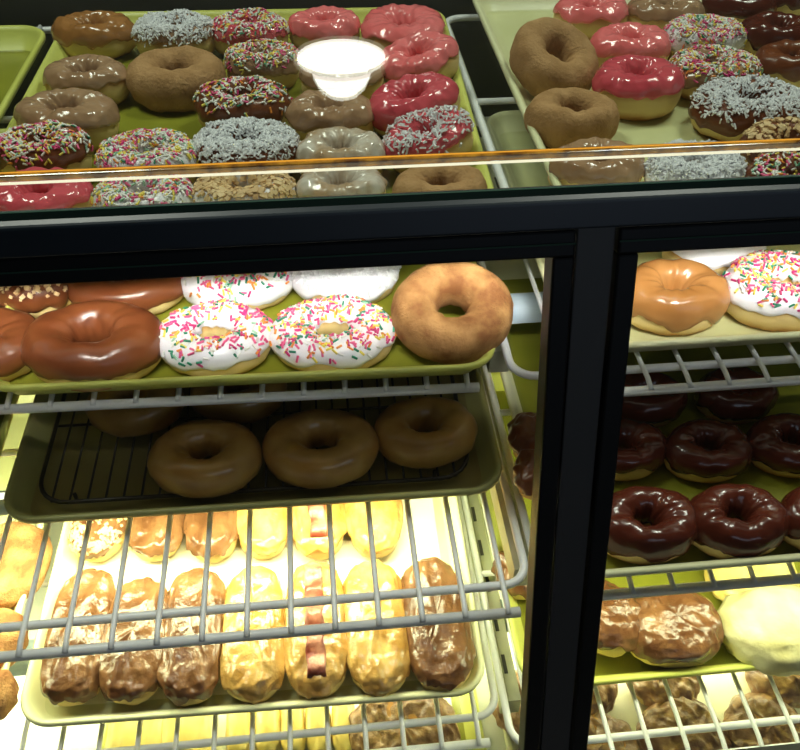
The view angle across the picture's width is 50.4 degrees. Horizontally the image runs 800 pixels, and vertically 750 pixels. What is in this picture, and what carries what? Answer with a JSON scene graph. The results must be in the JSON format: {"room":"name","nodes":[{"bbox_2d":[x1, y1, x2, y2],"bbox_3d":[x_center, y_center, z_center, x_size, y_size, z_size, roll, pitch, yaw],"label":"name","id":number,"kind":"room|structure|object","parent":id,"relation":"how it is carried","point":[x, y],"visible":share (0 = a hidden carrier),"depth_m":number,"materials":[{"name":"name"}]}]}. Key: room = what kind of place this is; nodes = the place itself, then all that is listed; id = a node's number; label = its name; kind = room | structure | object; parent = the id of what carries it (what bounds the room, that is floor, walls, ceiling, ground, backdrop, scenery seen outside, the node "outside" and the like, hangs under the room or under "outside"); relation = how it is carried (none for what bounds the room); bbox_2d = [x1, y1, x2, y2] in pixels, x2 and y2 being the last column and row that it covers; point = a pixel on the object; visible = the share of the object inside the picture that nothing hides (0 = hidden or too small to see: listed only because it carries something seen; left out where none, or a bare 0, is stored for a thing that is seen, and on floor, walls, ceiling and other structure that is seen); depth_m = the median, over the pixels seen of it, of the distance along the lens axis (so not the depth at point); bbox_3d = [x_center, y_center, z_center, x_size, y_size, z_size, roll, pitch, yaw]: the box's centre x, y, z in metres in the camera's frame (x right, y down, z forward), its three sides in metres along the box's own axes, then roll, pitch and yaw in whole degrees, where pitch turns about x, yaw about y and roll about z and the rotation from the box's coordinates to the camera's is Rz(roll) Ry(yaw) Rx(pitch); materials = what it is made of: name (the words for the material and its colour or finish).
{"room":"food shop","nodes":[
{"label":"food shop","id":0,"kind":"room"},
{"bbox_3d":[-0.046,0.858,1.236,7.000,0.050,6.600,-4,44,-5],"label":"floor","id":1,"kind":"structure","parent":0,"visible":0},
{"bbox_2d":[0,0,799,749],"bbox_3d":[0.026,0.176,1.054,1.520,1.188,0.925,-4,44,-5],"label":"display case","id":2,"kind":"object","parent":1,"relation":"on","point":[590,238],"depth_m":0.54,"materials":[{"name":"black metal"}]},
{"bbox_2d":[0,25,50,122],"bbox_3d":[-0.332,-0.258,0.853,0.798,0.014,0.460,-4,44,-5],"label":"wire shelf","id":3,"kind":"object","parent":2,"relation":"attached to","point":[47,30],"visible":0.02,"depth_m":1.00,"materials":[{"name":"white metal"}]},
{"bbox_2d":[0,25,45,121],"bbox_3d":[-0.538,-0.221,0.783,0.334,0.025,0.442,-2,44,-3],"label":"tray","id":4,"kind":"object","parent":3,"relation":"on","point":[20,45],"visible":1,"depth_m":0.92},
{"bbox_2d":[0,7,493,192],"bbox_3d":[-0.148,-0.254,0.823,0.429,0.025,0.464,-2,44,-3],"label":"tray","id":5,"kind":"object","parent":3,"relation":"on","point":[133,115],"visible":0.06,"depth_m":0.84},
{"bbox_2d":[0,166,93,210],"bbox_3d":[-0.290,-0.140,0.687,0.086,0.039,0.063,0,44,-1],"label":"donut","id":6,"kind":"object","parent":5,"relation":"on","point":[69,194],"visible":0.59,"depth_m":0.67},
{"bbox_2d":[0,119,94,171],"bbox_3d":[-0.310,-0.193,0.740,0.086,0.041,0.066,-4,44,-5],"label":"donut","id":7,"kind":"object","parent":5,"relation":"on","point":[49,144],"visible":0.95,"depth_m":0.72,"materials":[{"name":"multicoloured food"}]},
{"bbox_2d":[13,87,119,150],"bbox_3d":[-0.305,-0.235,0.783,0.091,0.043,0.071,-14,46,-15],"label":"donut","id":8,"kind":"object","parent":5,"relation":"on","point":[95,113],"visible":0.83,"depth_m":0.77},
{"bbox_2d":[42,54,129,104],"bbox_3d":[-0.310,-0.292,0.846,0.085,0.039,0.062,-4,44,-5],"label":"donut","id":9,"kind":"object","parent":5,"relation":"on","point":[106,75],"visible":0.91,"depth_m":0.83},
{"bbox_2d":[51,10,135,58],"bbox_3d":[-0.333,-0.371,0.928,0.090,0.039,0.067,-4,44,-5],"label":"donut","id":10,"kind":"object","parent":5,"relation":"on","point":[98,32],"visible":0.96,"depth_m":0.91,"materials":[{"name":"brown food"}]},
{"bbox_2d":[90,174,192,206],"bbox_3d":[-0.206,-0.139,0.686,0.085,0.041,0.063,-4,44,-5],"label":"donut","id":11,"kind":"object","parent":5,"relation":"on","point":[161,190],"visible":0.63,"depth_m":0.67,"materials":[{"name":"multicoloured food"}]},
{"bbox_2d":[93,127,199,183],"bbox_3d":[-0.216,-0.184,0.733,0.092,0.041,0.067,-2,44,-3],"label":"donut","id":12,"kind":"object","parent":5,"relation":"on","point":[139,146],"visible":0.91,"depth_m":0.72,"materials":[{"name":"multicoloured food"}]},
{"bbox_2d":[131,8,214,53],"bbox_3d":[-0.244,-0.368,0.922,0.095,0.044,0.070,-2,44,-3],"label":"donut","id":13,"kind":"object","parent":5,"relation":"on","point":[181,27],"visible":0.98,"depth_m":0.90,"materials":[{"name":"white food"}]},
{"bbox_2d":[126,45,226,112],"bbox_3d":[-0.224,-0.298,0.851,0.099,0.041,0.088,-4,44,-5],"label":"donut","id":14,"kind":"object","parent":5,"relation":"on","point":[165,79],"visible":0.88,"depth_m":0.83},
{"bbox_2d":[192,75,292,126],"bbox_3d":[-0.149,-0.257,0.809,0.091,0.041,0.072,-16,46,-17],"label":"donut","id":15,"kind":"object","parent":5,"relation":"on","point":[257,96],"visible":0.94,"depth_m":0.79,"materials":[{"name":"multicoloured food"}]},
{"bbox_2d":[191,170,296,201],"bbox_3d":[-0.125,-0.145,0.693,0.089,0.041,0.064,-4,44,-5],"label":"donut","id":16,"kind":"object","parent":5,"relation":"on","point":[275,185],"visible":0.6,"depth_m":0.67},
{"bbox_2d":[192,116,300,173],"bbox_3d":[-0.135,-0.197,0.746,0.100,0.042,0.075,-2,44,-3],"label":"donut","id":17,"kind":"object","parent":5,"relation":"on","point":[248,138],"visible":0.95,"depth_m":0.73,"materials":[{"name":"white food"}]},
{"bbox_2d":[212,7,289,54],"bbox_3d":[-0.165,-0.374,0.931,0.089,0.042,0.065,1,44,0],"label":"donut","id":18,"kind":"object","parent":5,"relation":"on","point":[234,26],"visible":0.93,"depth_m":0.91,"materials":[{"name":"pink food"}]},
{"bbox_2d":[223,38,302,88],"bbox_3d":[-0.140,-0.320,0.875,0.083,0.041,0.063,-4,44,-5],"label":"donut","id":19,"kind":"object","parent":5,"relation":"on","point":[275,60],"visible":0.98,"depth_m":0.86,"materials":[{"name":"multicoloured food"}]},
{"bbox_2d":[288,5,360,54],"bbox_3d":[-0.083,-0.383,0.944,0.082,0.038,0.061,-4,44,-5],"label":"donut","id":20,"kind":"object","parent":5,"relation":"on","point":[325,30],"visible":0.99,"depth_m":0.93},
{"bbox_2d":[284,89,373,140],"bbox_3d":[-0.065,-0.241,0.796,0.085,0.039,0.063,-4,44,-5],"label":"donut","id":21,"kind":"object","parent":5,"relation":"on","point":[312,110],"visible":0.86,"depth_m":0.78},
{"bbox_2d":[295,126,385,174],"bbox_3d":[-0.051,-0.191,0.743,0.083,0.039,0.062,-4,44,-5],"label":"donut","id":22,"kind":"object","parent":5,"relation":"on","point":[336,141],"visible":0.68,"depth_m":0.73,"materials":[{"name":"beige food"}]},
{"bbox_2d":[296,166,387,196],"bbox_3d":[-0.048,-0.150,0.701,0.077,0.039,0.055,-1,44,-2],"label":"donut","id":23,"kind":"object","parent":5,"relation":"on","point":[366,181],"visible":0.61,"depth_m":0.68,"materials":[{"name":"beige food"}]},
{"bbox_2d":[299,50,385,98],"bbox_3d":[-0.058,-0.298,0.856,0.088,0.039,0.064,-1,44,-2],"label":"donut","id":24,"kind":"object","parent":5,"relation":"on","point":[346,70],"visible":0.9,"depth_m":0.84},
{"bbox_2d":[360,3,445,58],"bbox_3d":[0.004,-0.380,0.942,0.094,0.039,0.097,-4,44,-5],"label":"donut","id":25,"kind":"object","parent":5,"relation":"on","point":[383,25],"visible":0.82,"depth_m":0.92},
{"bbox_2d":[369,71,460,136],"bbox_3d":[0.013,-0.254,0.800,0.088,0.054,0.066,0,44,-1],"label":"donut","id":26,"kind":"object","parent":5,"relation":"on","point":[393,99],"visible":0.78,"depth_m":0.78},
{"bbox_2d":[379,29,458,82],"bbox_3d":[0.019,-0.320,0.870,0.083,0.051,0.068,2,44,1],"label":"donut","id":27,"kind":"object","parent":5,"relation":"on","point":[421,51],"visible":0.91,"depth_m":0.85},
{"bbox_2d":[381,105,473,172],"bbox_3d":[0.023,-0.206,0.749,0.083,0.056,0.064,4,44,3],"label":"donut","id":28,"kind":"object","parent":5,"relation":"on","point":[447,129],"visible":0.88,"depth_m":0.73,"materials":[{"name":"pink food"}]},
{"bbox_2d":[392,162,486,192],"bbox_3d":[0.033,-0.151,0.706,0.079,0.036,0.058,-4,44,-5],"label":"donut","id":29,"kind":"object","parent":5,"relation":"on","point":[458,177],"visible":0.5,"depth_m":0.69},
{"bbox_2d":[0,373,479,414],"bbox_3d":[-0.326,-0.141,0.929,0.788,0.014,0.495,-3,44,-4],"label":"wire shelf","id":30,"kind":"object","parent":2,"relation":"attached to","point":[386,390],"visible":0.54,"depth_m":0.76,"materials":[{"name":"grey metal"}]},
{"bbox_2d":[0,262,494,394],"bbox_3d":[-0.156,-0.148,0.910,0.456,0.025,0.460,-3,44,-4],"label":"tray","id":31,"kind":"object","parent":30,"relation":"on","point":[400,362],"visible":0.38,"depth_m":0.76,"materials":[{"name":"plastic"}]},
{"bbox_2d":[0,283,71,318],"bbox_3d":[-0.353,-0.084,0.823,0.077,0.042,0.060,-4,44,-5],"label":"donut","id":32,"kind":"object","parent":31,"relation":"on","point":[35,300],"visible":0.41,"depth_m":0.80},
{"bbox_2d":[21,300,161,391],"bbox_3d":[-0.274,-0.028,0.762,0.126,0.047,0.094,-4,44,-5],"label":"donut","id":33,"kind":"object","parent":31,"relation":"on","point":[93,340],"visible":0.98,"depth_m":0.74,"materials":[{"name":"food"}]},
{"bbox_2d":[68,277,183,314],"bbox_3d":[-0.267,-0.090,0.834,0.118,0.039,0.088,-4,44,-5],"label":"donut","id":34,"kind":"object","parent":31,"relation":"on","point":[159,295],"visible":0.38,"depth_m":0.80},
{"bbox_2d":[159,298,272,375],"bbox_3d":[-0.169,-0.034,0.774,0.109,0.041,0.083,-8,44,-9],"label":"donut","id":35,"kind":"object","parent":31,"relation":"on","point":[224,336],"visible":1,"depth_m":0.76,"materials":[{"name":"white food"}]},
{"bbox_2d":[180,272,292,309],"bbox_3d":[-0.161,-0.097,0.840,0.114,0.042,0.086,-12,45,-13],"label":"donut","id":36,"kind":"object","parent":31,"relation":"on","point":[261,291],"visible":0.32,"depth_m":0.81,"materials":[{"name":"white food"}]},
{"bbox_2d":[270,294,396,370],"bbox_3d":[-0.062,-0.038,0.781,0.102,0.040,0.105,31,51,28],"label":"donut","id":37,"kind":"object","parent":31,"relation":"on","point":[332,332],"visible":1,"depth_m":0.76,"materials":[{"name":"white food"}]},
{"bbox_2d":[289,266,401,303],"bbox_3d":[-0.055,-0.103,0.847,0.110,0.043,0.090,11,45,10],"label":"donut","id":38,"kind":"object","parent":31,"relation":"on","point":[373,284],"visible":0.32,"depth_m":0.82,"materials":[{"name":"white food"}]},
{"bbox_2d":[391,262,512,363],"bbox_3d":[0.048,-0.058,0.778,0.104,0.071,0.103,-33,53,-30],"label":"donut","id":39,"kind":"object","parent":31,"relation":"on","point":[486,301],"visible":0.97,"depth_m":0.76,"materials":[{"name":"food"}]},
{"bbox_3d":[-0.554,-0.133,0.889,0.318,0.025,0.460,-4,44,-5],"label":"tray","id":40,"kind":"object","parent":30,"relation":"on","visible":0},
{"bbox_2d":[0,307,34,381],"bbox_3d":[-0.374,-0.027,0.766,0.108,0.039,0.085,-4,44,-5],"label":"donut","id":41,"kind":"object","parent":40,"relation":"on","point":[13,323],"visible":0.74,"depth_m":0.75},
{"bbox_2d":[19,496,497,749],"bbox_3d":[-0.325,0.146,1.066,0.795,0.014,0.713,-4,44,-5],"label":"wire shelf","id":42,"kind":"object","parent":2,"relation":"attached to","point":[290,734],"visible":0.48,"depth_m":0.85,"materials":[{"name":"grey metal"}]},
{"bbox_2d":[0,395,44,669],"bbox_3d":[-0.563,0.194,0.984,0.295,0.025,0.460,-4,44,-5],"label":"tray","id":43,"kind":"object","parent":42,"relation":"on","point":[17,427],"visible":0.08,"depth_m":1.09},
{"bbox_2d":[0,521,52,607],"bbox_3d":[-0.442,0.212,0.953,0.098,0.036,0.113,-4,44,-5],"label":"pastry","id":44,"kind":"object","parent":43,"relation":"on","point":[18,562],"visible":0.82,"depth_m":0.94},
{"bbox_2d":[20,496,484,726],"bbox_3d":[-0.161,0.178,1.006,0.464,0.025,0.460,-3,44,-4],"label":"tray","id":45,"kind":"object","parent":42,"relation":"on","point":[431,534],"visible":0.28,"depth_m":0.93,"materials":[{"name":"plastic"}]},
{"bbox_2d":[40,568,115,706],"bbox_3d":[-0.333,0.270,0.889,0.070,0.043,0.156,-4,44,-5],"label":"bar","id":46,"kind":"object","parent":45,"relation":"on","point":[65,681],"visible":0.8,"depth_m":0.86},
{"bbox_2d":[67,518,126,561],"bbox_3d":[-0.352,0.152,1.011,0.072,0.043,0.157,-4,44,-5],"label":"bar","id":47,"kind":"object","parent":45,"relation":"on","point":[106,537],"visible":0.39,"depth_m":0.96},
{"bbox_2d":[98,577,167,704],"bbox_3d":[-0.276,0.274,0.885,0.072,0.042,0.141,-4,44,-5],"label":"bar","id":48,"kind":"object","parent":45,"relation":"on","point":[129,678],"visible":0.74,"depth_m":0.85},
{"bbox_2d":[129,514,184,561],"bbox_3d":[-0.286,0.154,1.012,0.072,0.042,0.156,-4,44,-5],"label":"bar","id":49,"kind":"object","parent":45,"relation":"on","point":[147,536],"visible":0.31,"depth_m":0.96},
{"bbox_2d":[156,568,225,706],"bbox_3d":[-0.216,0.271,0.890,0.071,0.042,0.153,-4,44,-5],"label":"bar","id":50,"kind":"object","parent":45,"relation":"on","point":[189,675],"visible":0.81,"depth_m":0.86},
{"bbox_2d":[183,511,238,562],"bbox_3d":[-0.222,0.154,1.011,0.069,0.043,0.156,-4,44,-5],"label":"bar","id":51,"kind":"object","parent":45,"relation":"on","point":[225,535],"visible":0.35,"depth_m":0.96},
{"bbox_2d":[220,566,284,703],"bbox_3d":[-0.153,0.270,0.893,0.068,0.042,0.155,-4,44,-5],"label":"bar","id":52,"kind":"object","parent":45,"relation":"on","point":[252,672],"visible":0.87,"depth_m":0.86,"materials":[{"name":"yellow food"}]},
{"bbox_2d":[237,507,286,558],"bbox_3d":[-0.163,0.151,1.016,0.071,0.043,0.157,-4,44,-5],"label":"bar","id":53,"kind":"object","parent":45,"relation":"on","point":[269,532],"visible":0.37,"depth_m":0.97,"materials":[{"name":"yellow food"}]},
{"bbox_2d":[284,561,347,698],"bbox_3d":[-0.088,0.264,0.894,0.070,0.049,0.156,-4,44,-5],"label":"bar","id":54,"kind":"object","parent":45,"relation":"on","point":[316,666],"visible":0.77,"depth_m":0.86,"materials":[{"name":"yellow food"}]},
{"bbox_2d":[293,504,346,559],"bbox_3d":[-0.099,0.149,1.015,0.073,0.048,0.156,-4,44,-5],"label":"bar","id":55,"kind":"object","parent":45,"relation":"on","point":[310,532],"visible":0.4,"depth_m":0.97,"materials":[{"name":"yellow food"}]},
{"bbox_2d":[344,500,403,557],"bbox_3d":[-0.034,0.151,1.018,0.074,0.042,0.156,-4,44,-5],"label":"bar","id":56,"kind":"object","parent":45,"relation":"on","point":[387,516],"visible":0.44,"depth_m":0.97,"materials":[{"name":"yellow food"}]},
{"bbox_2d":[343,559,410,696],"bbox_3d":[-0.025,0.264,0.899,0.070,0.043,0.155,-4,44,-5],"label":"bar","id":57,"kind":"object","parent":45,"relation":"on","point":[378,661],"visible":0.88,"depth_m":0.87,"materials":[{"name":"yellow food"}]},
{"bbox_2d":[401,557,475,690],"bbox_3d":[0.039,0.263,0.902,0.076,0.042,0.156,-4,44,-5],"label":"bar","id":58,"kind":"object","parent":45,"relation":"on","point":[442,656],"visible":0.88,"depth_m":0.87,"materials":[{"name":"food"}]},
{"bbox_2d":[0,375,527,662],"bbox_3d":[-0.317,-0.003,0.946,0.811,0.014,0.682,-4,44,-5],"label":"wire shelf","id":59,"kind":"object","parent":2,"relation":"attached to","point":[112,646],"visible":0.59,"depth_m":0.73,"materials":[{"name":"grey metal"}]},
{"bbox_2d":[4,368,501,523],"bbox_3d":[-0.151,-0.030,0.948,0.464,0.025,0.460,-3,44,-4],"label":"tray","id":60,"kind":"object","parent":59,"relation":"on","point":[24,502],"visible":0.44,"depth_m":0.82,"materials":[{"name":"plastic"}]},
{"bbox_2d":[39,375,468,504],"bbox_3d":[-0.153,-0.027,0.948,0.412,0.012,0.404,-3,44,-4],"label":"cooling rack","id":61,"kind":"object","parent":60,"relation":"on","point":[76,500],"visible":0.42,"depth_m":0.81,"materials":[{"name":"metal"}]},
{"bbox_2d":[85,388,183,437],"bbox_3d":[-0.267,0.028,0.855,0.098,0.036,0.072,-4,44,-5],"label":"donut","id":62,"kind":"object","parent":61,"relation":"on","point":[133,422],"visible":0.52,"depth_m":0.83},
{"bbox_2d":[147,419,262,497],"bbox_3d":[-0.183,0.077,0.800,0.106,0.043,0.078,-4,44,-5],"label":"donut","id":63,"kind":"object","parent":61,"relation":"on","point":[176,463],"visible":1,"depth_m":0.78,"materials":[{"name":"food"}]},
{"bbox_2d":[190,383,287,423],"bbox_3d":[-0.165,0.016,0.869,0.099,0.036,0.074,-4,44,-5],"label":"donut","id":64,"kind":"object","parent":61,"relation":"on","point":[241,413],"visible":0.45,"depth_m":0.85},
{"bbox_2d":[262,409,378,488],"bbox_3d":[-0.075,0.069,0.811,0.112,0.042,0.082,-4,44,-5],"label":"donut","id":65,"kind":"object","parent":61,"relation":"on","point":[288,453],"visible":1,"depth_m":0.79,"materials":[{"name":"food"}]},
{"bbox_2d":[374,396,477,468],"bbox_3d":[0.025,0.055,0.828,0.102,0.040,0.074,-4,44,-5],"label":"donut","id":66,"kind":"object","parent":61,"relation":"on","point":[426,432],"visible":0.99,"depth_m":0.81,"materials":[{"name":"food"}]},
{"bbox_2d":[101,688,485,749],"bbox_3d":[-0.129,0.323,1.030,0.418,0.025,0.460,-4,44,-5],"label":"tray","id":67,"kind":"object","parent":2,"relation":"on","point":[460,704],"visible":0.02,"depth_m":0.96,"materials":[{"name":"plastic"}]},
{"bbox_2d":[104,719,162,748],"bbox_3d":[-0.292,0.402,0.933,0.068,0.033,0.126,-2,44,-3],"label":"bar","id":68,"kind":"object","parent":67,"relation":"on","point":[119,734],"visible":0.3,"depth_m":0.93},
{"bbox_2d":[161,715,212,749],"bbox_3d":[-0.234,0.400,0.935,0.061,0.034,0.127,-5,44,-6],"label":"bar","id":69,"kind":"object","parent":67,"relation":"on","point":[197,727],"visible":0.28,"depth_m":0.93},
{"bbox_2d":[349,698,460,749],"bbox_3d":[0.004,0.394,0.938,0.123,0.043,0.120,-4,44,-5],"label":"fritter","id":70,"kind":"object","parent":67,"relation":"on","point":[412,709],"visible":0.41,"depth_m":0.93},
{"bbox_2d":[446,14,515,187],"bbox_3d":[0.407,-0.305,0.913,0.672,0.014,0.460,-4,44,-5],"label":"wire shelf","id":71,"kind":"object","parent":2,"relation":"attached to","point":[475,102],"visible":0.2,"depth_m":0.89,"materials":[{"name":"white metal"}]},
{"bbox_2d":[472,0,736,185],"bbox_3d":[0.338,-0.301,0.879,0.460,0.025,0.512,-4,44,-5],"label":"tray","id":72,"kind":"object","parent":71,"relation":"on","point":[501,20],"visible":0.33,"depth_m":0.87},
{"bbox_2d":[509,17,598,95],"bbox_3d":[0.157,-0.322,0.868,0.092,0.066,0.092,-11,45,-12],"label":"donut","id":73,"kind":"object","parent":72,"relation":"on","point":[546,53],"visible":0.87,"depth_m":0.85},
{"bbox_2d":[524,87,619,147],"bbox_3d":[0.161,-0.240,0.796,0.088,0.042,0.066,-9,45,-11],"label":"donut","id":74,"kind":"object","parent":72,"relation":"on","point":[560,116],"visible":0.92,"depth_m":0.78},
{"bbox_2d":[553,0,628,39],"bbox_3d":[0.221,-0.415,0.982,0.090,0.039,0.066,-4,44,-5],"label":"donut","id":75,"kind":"object","parent":72,"relation":"on","point":[588,16],"visible":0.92,"depth_m":0.96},
{"bbox_2d":[548,137,644,185],"bbox_3d":[0.169,-0.176,0.733,0.084,0.038,0.063,-4,44,-5],"label":"donut","id":76,"kind":"object","parent":72,"relation":"on","point":[618,170],"visible":0.6,"depth_m":0.71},
{"bbox_2d":[590,21,670,66],"bbox_3d":[0.247,-0.353,0.917,0.092,0.039,0.067,-4,44,-5],"label":"donut","id":77,"kind":"object","parent":72,"relation":"on","point":[634,38],"visible":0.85,"depth_m":0.90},
{"bbox_2d":[591,54,685,120],"bbox_3d":[0.235,-0.286,0.842,0.094,0.046,0.073,-4,44,-5],"label":"donut","id":78,"kind":"object","parent":72,"relation":"on","point":[642,88],"visible":0.97,"depth_m":0.82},
{"bbox_2d":[627,0,704,28],"bbox_3d":[0.308,-0.420,0.988,0.091,0.039,0.068,-4,44,-5],"label":"donut","id":79,"kind":"object","parent":72,"relation":"on","point":[659,13],"visible":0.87,"depth_m":0.96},
{"bbox_2d":[644,138,747,180],"bbox_3d":[0.250,-0.172,0.725,0.090,0.043,0.070,-4,44,-5],"label":"donut","id":80,"kind":"object","parent":72,"relation":"on","point":[662,168],"visible":0.59,"depth_m":0.70,"materials":[{"name":"white food"}]},
{"bbox_2d":[663,13,747,59],"bbox_3d":[0.333,-0.369,0.934,0.094,0.041,0.070,-1,44,-2],"label":"donut","id":81,"kind":"object","parent":72,"relation":"on","point":[684,31],"visible":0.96,"depth_m":0.91,"materials":[{"name":"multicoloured food"}]},
{"bbox_2d":[669,44,763,100],"bbox_3d":[0.322,-0.310,0.872,0.098,0.041,0.074,1,44,0],"label":"donut","id":82,"kind":"object","parent":72,"relation":"on","point":[700,64],"visible":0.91,"depth_m":0.85,"materials":[{"name":"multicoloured food"}]},
{"bbox_2d":[701,0,777,22],"bbox_3d":[0.400,-0.435,1.005,0.091,0.039,0.067,-4,44,-5],"label":"donut","id":83,"kind":"object","parent":72,"relation":"on","point":[740,10],"visible":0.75,"depth_m":0.98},
{"bbox_2d":[688,74,799,140],"bbox_3d":[0.335,-0.255,0.813,0.117,0.043,0.089,6,44,6],"label":"donut","id":84,"kind":"object","parent":72,"relation":"on","point":[722,109],"visible":0.98,"depth_m":0.79,"materials":[{"name":"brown food"}]},
{"bbox_2d":[738,116,799,164],"bbox_3d":[0.344,-0.201,0.757,0.091,0.042,0.067,-1,44,-2],"label":"donut","id":85,"kind":"object","parent":72,"relation":"on","point":[789,127],"visible":0.46,"depth_m":0.75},
{"bbox_2d":[741,11,799,54],"bbox_3d":[0.418,-0.377,0.945,0.089,0.039,0.066,-4,44,-5],"label":"donut","id":86,"kind":"object","parent":72,"relation":"on","point":[766,27],"visible":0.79,"depth_m":0.93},
{"bbox_2d":[755,39,799,87],"bbox_3d":[0.409,-0.323,0.889,0.086,0.038,0.063,-4,44,-5],"label":"donut","id":87,"kind":"object","parent":72,"relation":"on","point":[780,59],"visible":0.8,"depth_m":0.87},
{"bbox_2d":[461,494,799,749],"bbox_3d":[0.412,0.111,1.113,0.682,0.014,0.747,-4,44,-5],"label":"wire shelf","id":88,"kind":"object","parent":2,"relation":"attached to","point":[753,723],"visible":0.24,"depth_m":0.86,"materials":[{"name":"white metal"}]},
{"bbox_2d":[486,372,799,685],"bbox_3d":[0.328,0.151,1.042,0.458,0.025,0.460,-4,44,-5],"label":"tray","id":89,"kind":"object","parent":88,"relation":"on","point":[626,668],"visible":0.06,"depth_m":0.90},
{"bbox_2d":[597,580,640,657],"bbox_3d":[0.218,0.257,0.896,0.083,0.060,0.078,3,44,3],"label":"pastry","id":90,"kind":"object","parent":89,"relation":"on","point":[619,622],"visible":0.59,"depth_m":0.87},
{"bbox_2d":[631,593,723,667],"bbox_3d":[0.287,0.265,0.896,0.108,0.053,0.087,-4,44,-5],"label":"pastry","id":91,"kind":"object","parent":89,"relation":"on","point":[678,630],"visible":0.82,"depth_m":0.87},
{"bbox_2d":[717,585,799,675],"bbox_3d":[0.397,0.268,0.895,0.121,0.052,0.099,-4,44,-5],"label":"pastry","id":92,"kind":"object","parent":89,"relation":"on","point":[761,625],"visible":0.94,"depth_m":0.88,"materials":[{"name":"food"}]},
{"bbox_2d":[477,116,799,396],"bbox_3d":[0.410,-0.181,0.982,0.670,0.014,0.533,-4,44,-5],"label":"wire shelf","id":93,"kind":"object","parent":2,"relation":"attached to","point":[728,384],"visible":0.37,"depth_m":0.79,"materials":[{"name":"white metal"}]},
{"bbox_2d":[487,110,799,351],"bbox_3d":[0.359,-0.188,0.960,0.460,0.025,0.460,-4,44,-5],"label":"tray","id":94,"kind":"object","parent":93,"relation":"on","point":[507,129],"visible":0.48,"depth_m":0.83,"materials":[{"name":"plastic"}]},
{"bbox_2d":[631,258,730,335],"bbox_3d":[0.263,-0.076,0.819,0.111,0.049,0.082,-4,44,-5],"label":"donut","id":95,"kind":"object","parent":94,"relation":"on","point":[679,296],"visible":0.88,"depth_m":0.80,"materials":[{"name":"brown food"}]},
{"bbox_2d":[662,246,766,274],"bbox_3d":[0.326,-0.133,0.887,0.106,0.039,0.086,-4,44,-5],"label":"donut","id":96,"kind":"object","parent":94,"relation":"on","point":[718,260],"visible":0.23,"depth_m":0.85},
{"bbox_2d":[721,248,799,331],"bbox_3d":[0.374,-0.084,0.829,0.126,0.049,0.093,-4,44,-5],"label":"donut","id":97,"kind":"object","parent":94,"relation":"on","point":[764,284],"visible":0.99,"depth_m":0.81,"materials":[{"name":"white food"}]},
{"bbox_2d":[478,494,799,749],"bbox_3d":[0.329,0.308,1.053,0.455,0.025,0.460,-4,44,-5],"label":"tray","id":98,"kind":"object","parent":2,"relation":"on","point":[721,688],"visible":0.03,"depth_m":0.99,"materials":[{"name":"plastic"}]},
{"bbox_2d":[626,676,699,706],"bbox_3d":[0.306,0.354,0.984,0.086,0.044,0.079,-4,44,-5],"label":"pastry","id":99,"kind":"object","parent":98,"relation":"on","point":[648,693],"visible":0.37,"depth_m":0.96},
{"bbox_2d":[636,696,731,749],"bbox_3d":[0.312,0.398,0.939,0.100,0.044,0.095,-4,44,-5],"label":"pastry","id":100,"kind":"object","parent":98,"relation":"on","point":[691,712],"visible":0.71,"depth_m":0.93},
{"bbox_2d":[723,692,799,747],"bbox_3d":[0.406,0.396,0.941,0.098,0.044,0.091,-4,44,-5],"label":"pastry","id":101,"kind":"object","parent":98,"relation":"on","point":[762,705],"visible":0.63,"depth_m":0.94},
{"bbox_2d":[745,670,799,707],"bbox_3d":[0.444,0.351,0.989,0.081,0.044,0.080,20,47,19],"label":"pastry","id":102,"kind":"object","parent":98,"relation":"on","point":[788,687],"visible":0.3,"depth_m":0.97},
{"bbox_2d":[482,364,799,600],"bbox_3d":[0.419,-0.053,1.009,0.664,0.014,0.673,-4,44,-5],"label":"wire shelf","id":103,"kind":"object","parent":2,"relation":"attached to","point":[793,577],"visible":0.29,"depth_m":0.76,"materials":[{"name":"white metal"}]},
{"bbox_2d":[485,259,799,577],"bbox_3d":[0.339,0.009,0.914,0.460,0.025,0.460,-4,44,-5],"label":"tray","id":104,"kind":"object","parent":103,"relation":"on","point":[523,338],"visible":0.09,"depth_m":0.90,"materials":[{"name":"plastic"}]},
{"bbox_2d":[615,418,665,480],"bbox_3d":[0.219,0.071,0.832,0.089,0.039,0.065,-4,44,-5],"label":"donut","id":105,"kind":"object","parent":104,"relation":"on","point":[642,445],"visible":0.61,"depth_m":0.81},
{"bbox_2d":[607,486,697,564],"bbox_3d":[0.220,0.134,0.763,0.097,0.045,0.072,-4,44,-5],"label":"donut","id":106,"kind":"object","parent":104,"relation":"on","point":[649,525],"visible":0.91,"depth_m":0.74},
{"bbox_2d":[621,372,687,426],"bbox_3d":[0.255,0.024,0.882,0.087,0.039,0.064,-4,44,-5],"label":"donut","id":107,"kind":"object","parent":104,"relation":"on","point":[657,410],"visible":0.56,"depth_m":0.86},
{"bbox_2d":[664,418,752,482],"bbox_3d":[0.299,0.074,0.831,0.091,0.039,0.066,-4,44,-5],"label":"donut","id":108,"kind":"object","parent":104,"relation":"on","point":[700,450],"visible":0.98,"depth_m":0.81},
{"bbox_2d":[694,366,778,424],"bbox_3d":[0.351,0.020,0.888,0.088,0.039,0.064,-4,44,-5],"label":"donut","id":109,"kind":"object","parent":104,"relation":"on","point":[737,406],"visible":0.78,"depth_m":0.87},
{"bbox_2d":[690,483,789,559],"bbox_3d":[0.302,0.132,0.766,0.095,0.045,0.072,-4,44,-5],"label":"donut","id":110,"kind":"object","parent":104,"relation":"on","point":[734,521],"visible":0.91,"depth_m":0.75,"materials":[{"name":"food"}]},
{"bbox_2d":[746,412,799,477],"bbox_3d":[0.385,0.069,0.838,0.091,0.039,0.069,-4,44,-5],"label":"donut","id":111,"kind":"object","parent":104,"relation":"on","point":[775,439],"visible":0.96,"depth_m":0.82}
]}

